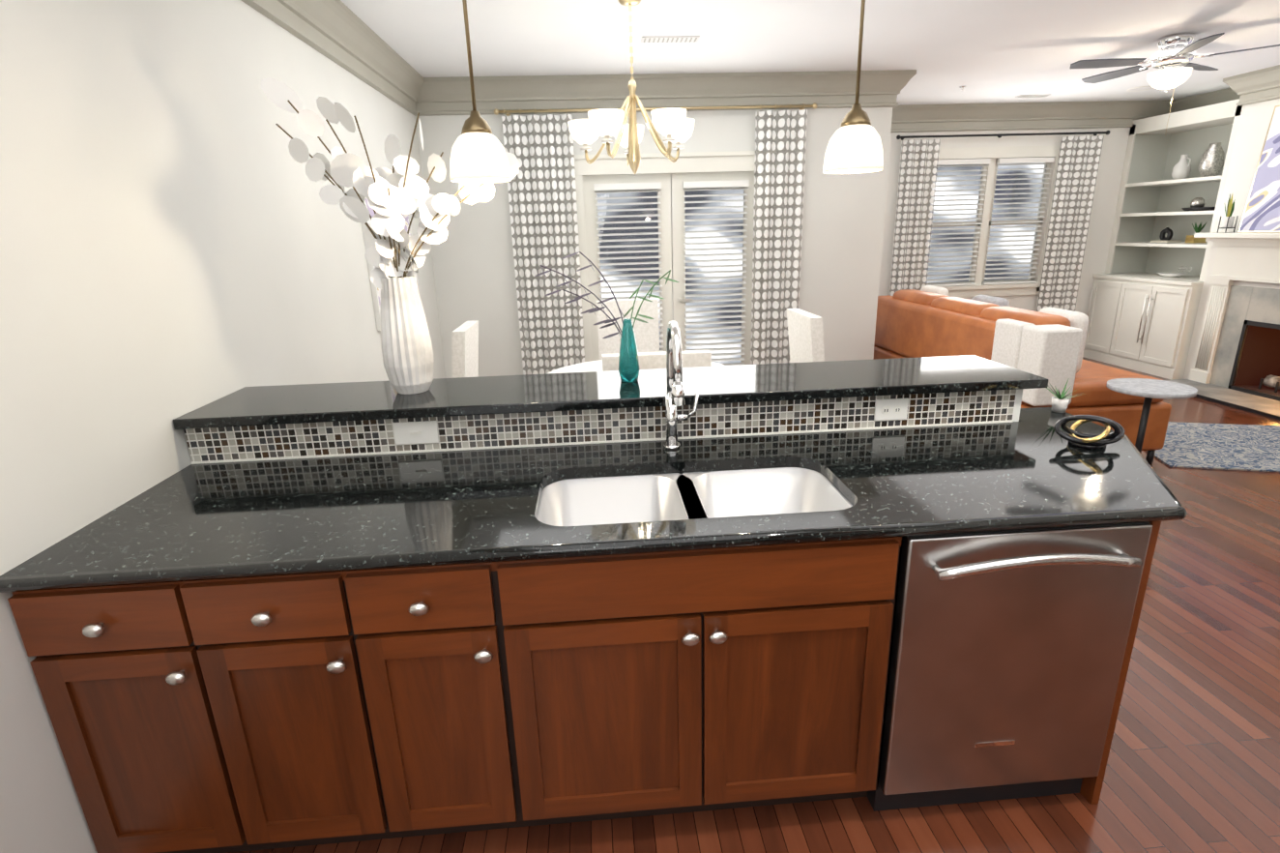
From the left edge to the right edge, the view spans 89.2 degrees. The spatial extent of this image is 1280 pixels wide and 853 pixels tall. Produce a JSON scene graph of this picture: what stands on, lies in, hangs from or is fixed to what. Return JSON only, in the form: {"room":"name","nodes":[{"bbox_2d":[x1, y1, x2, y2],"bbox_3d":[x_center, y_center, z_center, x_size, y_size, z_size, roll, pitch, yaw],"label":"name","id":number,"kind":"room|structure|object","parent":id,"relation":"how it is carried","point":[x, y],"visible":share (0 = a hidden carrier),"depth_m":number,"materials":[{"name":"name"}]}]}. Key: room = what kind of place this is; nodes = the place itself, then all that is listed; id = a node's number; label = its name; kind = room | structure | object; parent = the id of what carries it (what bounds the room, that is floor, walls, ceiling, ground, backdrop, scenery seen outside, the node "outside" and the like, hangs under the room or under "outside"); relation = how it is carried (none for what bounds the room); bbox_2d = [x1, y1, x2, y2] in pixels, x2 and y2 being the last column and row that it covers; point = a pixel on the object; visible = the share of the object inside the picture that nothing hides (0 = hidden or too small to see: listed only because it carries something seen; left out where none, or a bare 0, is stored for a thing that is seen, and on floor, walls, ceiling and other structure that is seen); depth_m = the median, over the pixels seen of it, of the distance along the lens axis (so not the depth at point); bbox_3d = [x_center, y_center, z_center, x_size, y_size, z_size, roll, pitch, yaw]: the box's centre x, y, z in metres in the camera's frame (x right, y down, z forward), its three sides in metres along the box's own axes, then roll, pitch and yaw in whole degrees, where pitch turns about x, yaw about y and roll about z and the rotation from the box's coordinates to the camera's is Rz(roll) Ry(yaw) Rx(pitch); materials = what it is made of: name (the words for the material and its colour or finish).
{"room":"kitchen","nodes":[
{"label":"kitchen","id":0,"kind":"room"},
{"bbox_2d":[0,0,445,852],"bbox_3d":[-1.485,-0.135,1.362,0.150,2.740,8.750,-3,17,-4],"label":"wall","id":1,"kind":"structure","parent":0,"point":[178,238],"depth_m":1.89,"materials":[{"name":"paint"}]},
{"bbox_2d":[241,0,431,116],"bbox_3d":[-1.386,-1.335,1.009,0.120,0.245,8.450,-3,17,-4],"label":"crown molding","id":2,"kind":"structure","parent":1,"relation":"attached to","point":[340,33],"depth_m":3.56,"materials":[{"name":"paint"}]},
{"bbox_2d":[361,197,419,330],"bbox_3d":[-1.627,-1.093,4.293,0.029,0.780,0.980,-3,17,-4],"label":"wall picture","id":3,"kind":"object","parent":1,"relation":"attached to","point":[376,294],"visible":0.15,"depth_m":3.90,"materials":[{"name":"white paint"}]},
{"bbox_2d":[415,107,892,378],"bbox_3d":[0.183,-1.468,5.594,3.840,2.740,0.150,-3,17,-4],"label":"wall","id":4,"kind":"structure","parent":0,"point":[473,259],"depth_m":5.49,"materials":[{"name":"paint"}]},
{"bbox_2d":[494,102,817,374],"bbox_3d":[0.176,-1.333,5.491,2.564,2.502,0.117,-3,17,-4],"label":"curtains","id":5,"kind":"object","parent":4,"relation":"attached to","point":[541,189],"visible":0.94,"depth_m":5.37,"materials":[{"name":"white fabric"}]},
{"bbox_2d":[574,150,755,365],"bbox_3d":[0.285,-1.188,5.624,1.720,2.180,0.120,-3,17,-4],"label":"french door","id":6,"kind":"structure","parent":4,"relation":"in","point":[632,237],"depth_m":5.51,"materials":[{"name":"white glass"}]},
{"bbox_2d":[427,69,918,116],"bbox_3d":[0.277,-2.629,5.111,3.840,0.245,0.120,-3,17,-4],"label":"crown molding","id":7,"kind":"structure","parent":4,"relation":"attached to","point":[446,96],"depth_m":5.10,"materials":[{"name":"paint"}]},
{"bbox_2d":[892,108,906,116],"bbox_3d":[2.073,-2.943,5.969,0.120,0.245,1.410,-3,17,-4],"label":"crown molding","id":8,"kind":"structure","parent":4,"relation":"attached to","point":[894,110],"depth_m":6.69,"materials":[{"name":"paint"}]},
{"bbox_2d":[228,356,1279,852],"bbox_3d":[2.395,0.784,2.753,7.970,0.050,10.300,-3,17,-4],"label":"floor","id":9,"kind":"structure","parent":0,"point":[1193,763],"depth_m":1.94,"materials":[{"name":"brown wood"}]},
{"bbox_2d":[7,582,274,852],"bbox_3d":[-1.188,0.667,1.892,0.424,0.878,0.717,-3,17,-4],"label":"base cabinet","id":10,"kind":"object","parent":9,"relation":"on","point":[138,694],"depth_m":1.53,"materials":[{"name":"brown wood"}]},
{"bbox_2d":[208,575,417,847],"bbox_3d":[-0.864,0.651,1.913,0.484,0.878,0.717,-3,17,-4],"label":"base cabinet","id":11,"kind":"object","parent":9,"relation":"on","point":[288,616],"depth_m":1.56,"materials":[{"name":"brown wood"}]},
{"bbox_2d":[375,474,552,835],"bbox_3d":[-0.517,0.634,1.935,0.470,0.878,0.717,-3,17,-4],"label":"base cabinet","id":12,"kind":"object","parent":9,"relation":"on","point":[462,657],"depth_m":1.58,"materials":[{"name":"brown wood"}]},
{"bbox_2d":[451,320,478,378],"bbox_3d":[-0.851,-0.068,3.919,0.470,1.089,0.460,-3,17,-4],"label":"dining chair","id":13,"kind":"object","parent":9,"relation":"on","point":[465,349],"visible":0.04,"depth_m":3.62,"materials":[{"name":"white fabric"}]},
{"bbox_2d":[596,298,659,359],"bbox_3d":[-0.065,-0.364,4.818,0.460,1.089,0.530,-3,17,-4],"label":"dining chair","id":14,"kind":"object","parent":9,"relation":"on","point":[647,336],"visible":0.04,"depth_m":4.88,"materials":[{"name":"white fabric"}]},
{"bbox_2d":[548,359,724,373],"bbox_3d":[0.006,0.053,4.022,1.200,0.749,1.200,-3,17,-4],"label":"dining table","id":15,"kind":"object","parent":9,"relation":"on","point":[592,365],"visible":0.1,"depth_m":4.18,"materials":[{"name":"white paint"}]},
{"bbox_2d":[602,349,711,371],"bbox_3d":[0.068,0.145,3.128,0.460,1.089,0.530,-3,17,-4],"label":"dining chair","id":16,"kind":"object","parent":9,"relation":"on","point":[657,360],"visible":0.06,"depth_m":2.73,"materials":[{"name":"white fabric"}]},
{"bbox_2d":[533,602,897,823],"bbox_3d":[0.149,0.734,1.932,0.965,0.649,0.555,-3,17,-4],"label":"base cabinet","id":17,"kind":"object","parent":9,"relation":"on","point":[732,709],"depth_m":1.65,"materials":[{"name":"brown wood"}]},
{"bbox_2d":[173,354,1048,432],"bbox_3d":[-0.051,-0.139,2.302,2.822,0.032,0.445,-3,17,-4],"label":"countertop","id":18,"kind":"structure","parent":17,"relation":"on","point":[326,403],"depth_m":2.18,"materials":[{"name":"black stone"}]},
{"bbox_2d":[261,77,519,394],"bbox_3d":[-0.759,-0.602,2.135,0.762,0.991,0.351,-3,17,-4],"label":"vase","id":19,"kind":"object","parent":18,"relation":"on","point":[394,255],"visible":0.98,"depth_m":2.09,"materials":[{"name":"white ceramic"}]},
{"bbox_2d":[534,251,678,381],"bbox_3d":[-0.108,-0.383,2.278,0.504,0.452,0.113,-3,17,-4],"label":"vase","id":20,"kind":"object","parent":18,"relation":"on","point":[628,366],"visible":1,"depth_m":2.27,"materials":[{"name":"teal glass"}]},
{"bbox_2d":[786,308,824,362],"bbox_3d":[0.854,-0.152,4.027,0.470,1.089,0.460,-3,17,-4],"label":"dining chair","id":21,"kind":"object","parent":9,"relation":"on","point":[805,331],"visible":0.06,"depth_m":3.82,"materials":[{"name":"white fabric"}]},
{"bbox_2d":[877,524,1160,810],"bbox_3d":[0.947,0.588,1.953,0.634,0.871,0.568,-3,17,-4],"label":"dishwasher","id":22,"kind":"object","parent":9,"relation":"on","point":[1011,660],"depth_m":1.66,"materials":[{"name":"silver metal"}]},
{"bbox_2d":[0,407,1186,598],"bbox_3d":[0.077,0.149,1.912,3.000,0.043,0.895,-3,17,-4],"label":"countertop","id":23,"kind":"structure","parent":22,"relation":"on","point":[950,473],"depth_m":1.67,"materials":[{"name":"black stone"}]},
{"bbox_2d":[663,320,699,449],"bbox_3d":[0.135,-0.111,1.966,0.118,0.419,0.217,-3,17,-4],"label":"faucet","id":24,"kind":"object","parent":23,"relation":"on","point":[674,397],"visible":1,"depth_m":2.00,"materials":[{"name":"silver metal"}]},
{"bbox_2d":[529,459,897,625],"bbox_3d":[0.142,0.288,1.812,0.922,0.194,0.497,-3,17,-4],"label":"sink","id":25,"kind":"object","parent":23,"relation":"in","point":[770,578],"depth_m":1.56,"materials":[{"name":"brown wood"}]},
{"bbox_2d":[1046,377,1081,412],"bbox_3d":[1.517,-0.117,2.351,0.160,0.126,0.204,-3,17,-4],"label":"potted plant","id":26,"kind":"object","parent":23,"relation":"on","point":[1060,402],"visible":0.98,"depth_m":2.34,"materials":[{"name":"grey ceramic"}]},
{"bbox_2d":[1053,414,1125,449],"bbox_3d":[1.386,0.008,2.002,0.216,0.097,0.175,-3,17,-4],"label":"sculpture","id":27,"kind":"object","parent":23,"relation":"on","point":[1074,437],"visible":1,"depth_m":1.98,"materials":[{"name":"black metal"}]},
{"bbox_2d":[872,285,1171,464],"bbox_3d":[2.868,-0.574,5.358,0.966,1.009,2.616,-3,17,-4],"label":"sofa","id":28,"kind":"object","parent":9,"relation":"on","point":[1048,342],"visible":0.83,"depth_m":4.35,"materials":[{"name":"orange leather"}]},
{"bbox_2d":[1105,378,1197,452],"bbox_3d":[2.977,0.070,3.861,0.420,0.639,0.420,-3,17,-4],"label":"round side table","id":29,"kind":"object","parent":9,"relation":"on","point":[1149,390],"visible":0.52,"depth_m":3.77,"materials":[{"name":"gray marble"},{"name":"black metal"}]},
{"bbox_2d":[1082,98,1242,378],"bbox_3d":[5.529,-1.889,6.759,0.649,2.559,1.275,-3,17,-4],"label":"built-in shelving","id":30,"kind":"object","parent":9,"relation":"on","point":[1142,322],"visible":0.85,"depth_m":6.93,"materials":[{"name":"grey wood"}]},
{"bbox_2d":[1157,264,1192,277],"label":"bowl","id":31,"kind":"object","parent":30,"relation":"in","point":[1167,275],"depth_m":6.77,"materials":[{"name":"white ceramic"}]},
{"bbox_2d":[1150,222,1206,242],"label":"figurine","id":32,"kind":"object","parent":30,"relation":"in","point":[1189,238],"depth_m":6.85,"materials":[{"name":"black ceramic"}]},
{"bbox_2d":[1171,154,1191,179],"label":"vase","id":33,"kind":"object","parent":30,"relation":"in","point":[1181,170],"depth_m":6.69,"materials":[{"name":"white ceramic"}]},
{"bbox_2d":[1181,197,1215,211],"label":"decorative bowl","id":34,"kind":"object","parent":30,"relation":"in","point":[1198,203],"depth_m":6.53,"materials":[{"name":"silver metal"}]},
{"bbox_2d":[1197,142,1224,176],"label":"vase","id":35,"kind":"object","parent":30,"relation":"in","point":[1211,162],"depth_m":6.35,"materials":[{"name":"silver ceramic"}]},
{"bbox_2d":[1145,421,1279,471],"bbox_3d":[4.289,0.134,4.601,1.400,0.011,1.080,2,17,14],"label":"rug","id":36,"kind":"object","parent":9,"relation":"on","point":[1227,447],"visible":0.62,"depth_m":4.56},
{"bbox_2d":[1165,232,1279,420],"bbox_3d":[5.456,-0.869,5.375,0.870,1.414,1.940,-3,17,-4],"label":"fireplace","id":37,"kind":"object","parent":9,"relation":"on","point":[1233,312],"visible":0.98,"depth_m":5.88,"materials":[{"name":"stone"}]},
{"bbox_2d":[1217,193,1238,232],"bbox_3d":[5.299,-1.922,5.832,0.094,0.343,0.090,-3,17,-4],"label":"mantel plant","id":38,"kind":"object","parent":37,"relation":"on","point":[1228,220],"visible":1,"depth_m":5.83,"materials":[{"name":"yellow plant"}]},
{"bbox_2d":[1238,104,1279,232],"bbox_3d":[5.380,-2.043,5.053,0.101,1.020,1.170,-3,17,-4],"label":"painting","id":39,"kind":"object","parent":37,"relation":"on","point":[1262,212],"visible":1,"depth_m":5.51,"materials":[{"name":"multicoloured paint"}]},
{"bbox_2d":[340,0,1279,105],"bbox_3d":[2.314,-1.885,1.944,7.970,0.050,10.300,-3,17,-4],"label":"ceiling","id":40,"kind":"structure","parent":0,"point":[994,51],"depth_m":4.21,"materials":[{"name":"paint"}]},
{"bbox_2d":[449,0,510,182],"bbox_3d":[-0.486,-1.205,1.783,0.176,0.994,0.176,-3,17,-4],"label":"pendant light","id":41,"kind":"object","parent":40,"relation":"hanging from","point":[478,154],"visible":1,"depth_m":1.85,"materials":[{"name":"white glass"}]},
{"bbox_2d":[567,0,694,174],"bbox_3d":[-0.046,-1.812,3.502,0.707,0.854,0.684,-3,17,-4],"label":"chandelier","id":42,"kind":"object","parent":40,"relation":"hanging from","point":[674,125],"visible":1,"depth_m":3.45,"materials":[{"name":"white glass"}]},
{"bbox_2d":[640,35,699,42],"bbox_3d":[0.185,-2.390,3.972,0.352,0.036,0.136,-3,17,-4],"label":"air vent","id":43,"kind":"object","parent":40,"relation":"attached to","point":[677,39],"depth_m":4.07,"materials":[{"name":"white metal"}]},
{"bbox_2d":[823,0,883,174],"bbox_3d":[0.640,-1.260,1.855,0.176,0.994,0.176,-3,17,-4],"label":"pendant light","id":44,"kind":"object","parent":40,"relation":"hanging from","point":[855,145],"visible":1,"depth_m":1.92,"materials":[{"name":"white glass"}]},
{"bbox_2d":[1015,94,1050,97],"bbox_3d":[3.751,-3.169,6.191,0.309,0.036,0.119,-3,17,-4],"label":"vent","id":45,"kind":"object","parent":40,"relation":"attached to","point":[1022,96],"depth_m":6.35,"materials":[{"name":"white metal"}]},
{"bbox_2d":[1126,86,1154,91],"bbox_3d":[4.624,-3.136,5.994,0.261,0.036,0.227,-3,17,-4],"label":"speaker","id":46,"kind":"object","parent":40,"relation":"attached to","point":[1142,88],"depth_m":6.16,"materials":[{"name":"white paint"}]},
{"bbox_2d":[1069,32,1279,135],"bbox_3d":[3.611,-2.353,4.519,1.255,0.620,1.264,-3,17,-4],"label":"ceiling fan","id":47,"kind":"object","parent":40,"relation":"hanging from","point":[1173,57],"visible":1,"depth_m":4.41,"materials":[{"name":"silver metal"}]},
{"bbox_2d":[877,127,1144,315],"bbox_3d":[3.965,-2.106,7.321,3.980,2.740,0.150,-3,17,-4],"label":"wall","id":48,"kind":"structure","parent":0,"point":[1107,189],"depth_m":7.13,"materials":[{"name":"paint"}]},
{"bbox_2d":[889,138,940,295],"bbox_3d":[2.984,-1.862,7.151,0.420,2.390,0.070,-3,17,-4],"label":"curtain","id":49,"kind":"object","parent":48,"relation":"attached to","point":[918,159],"depth_m":7.02,"materials":[{"name":"white fabric"}]},
{"bbox_2d":[926,145,1060,297],"bbox_3d":[3.834,-2.246,7.211,1.580,1.580,0.140,-3,17,-4],"label":"window","id":50,"kind":"structure","parent":48,"relation":"in","point":[989,212],"depth_m":7.21,"materials":[{"name":"clear glass"}]},
{"bbox_2d":[896,130,1110,139],"bbox_3d":[3.844,-3.087,6.881,2.344,0.044,0.103,-3,17,-4],"label":"curtain rod","id":51,"kind":"object","parent":48,"relation":"attached to","point":[999,135],"depth_m":6.84,"materials":[{"name":"black metal"}]},
{"bbox_2d":[890,99,1177,132],"bbox_3d":[3.864,-3.257,6.826,3.830,0.245,0.120,-3,17,-4],"label":"crown molding","id":52,"kind":"structure","parent":48,"relation":"attached to","point":[1008,116],"depth_m":6.84,"materials":[{"name":"paint"}]},
{"bbox_2d":[1036,134,1104,311],"bbox_3d":[4.754,-1.950,7.263,0.470,2.390,0.070,-3,17,-4],"label":"curtain","id":53,"kind":"object","parent":48,"relation":"attached to","point":[1076,176],"depth_m":7.17,"materials":[{"name":"white fabric"}]},
{"bbox_2d":[1182,98,1279,384],"bbox_3d":[5.727,-1.502,5.153,0.500,2.740,2.040,-3,17,-4],"label":"wall","id":54,"kind":"structure","parent":0,"point":[1254,122],"depth_m":5.83,"materials":[{"name":"paint"}]},
{"bbox_2d":[1173,90,1216,112],"bbox_3d":[5.761,-3.163,6.327,0.120,0.245,1.150,-3,17,-4],"label":"crown molding","id":55,"kind":"structure","parent":54,"relation":"attached to","point":[1207,99],"depth_m":6.66,"materials":[{"name":"paint"}]},
{"bbox_2d":[1216,64,1279,105],"bbox_3d":[5.382,-2.680,4.772,0.120,0.245,2.280,-3,17,-4],"label":"crown molding","id":56,"kind":"structure","parent":54,"relation":"attached to","point":[1264,84],"depth_m":5.63,"materials":[{"name":"paint"}]}
]}

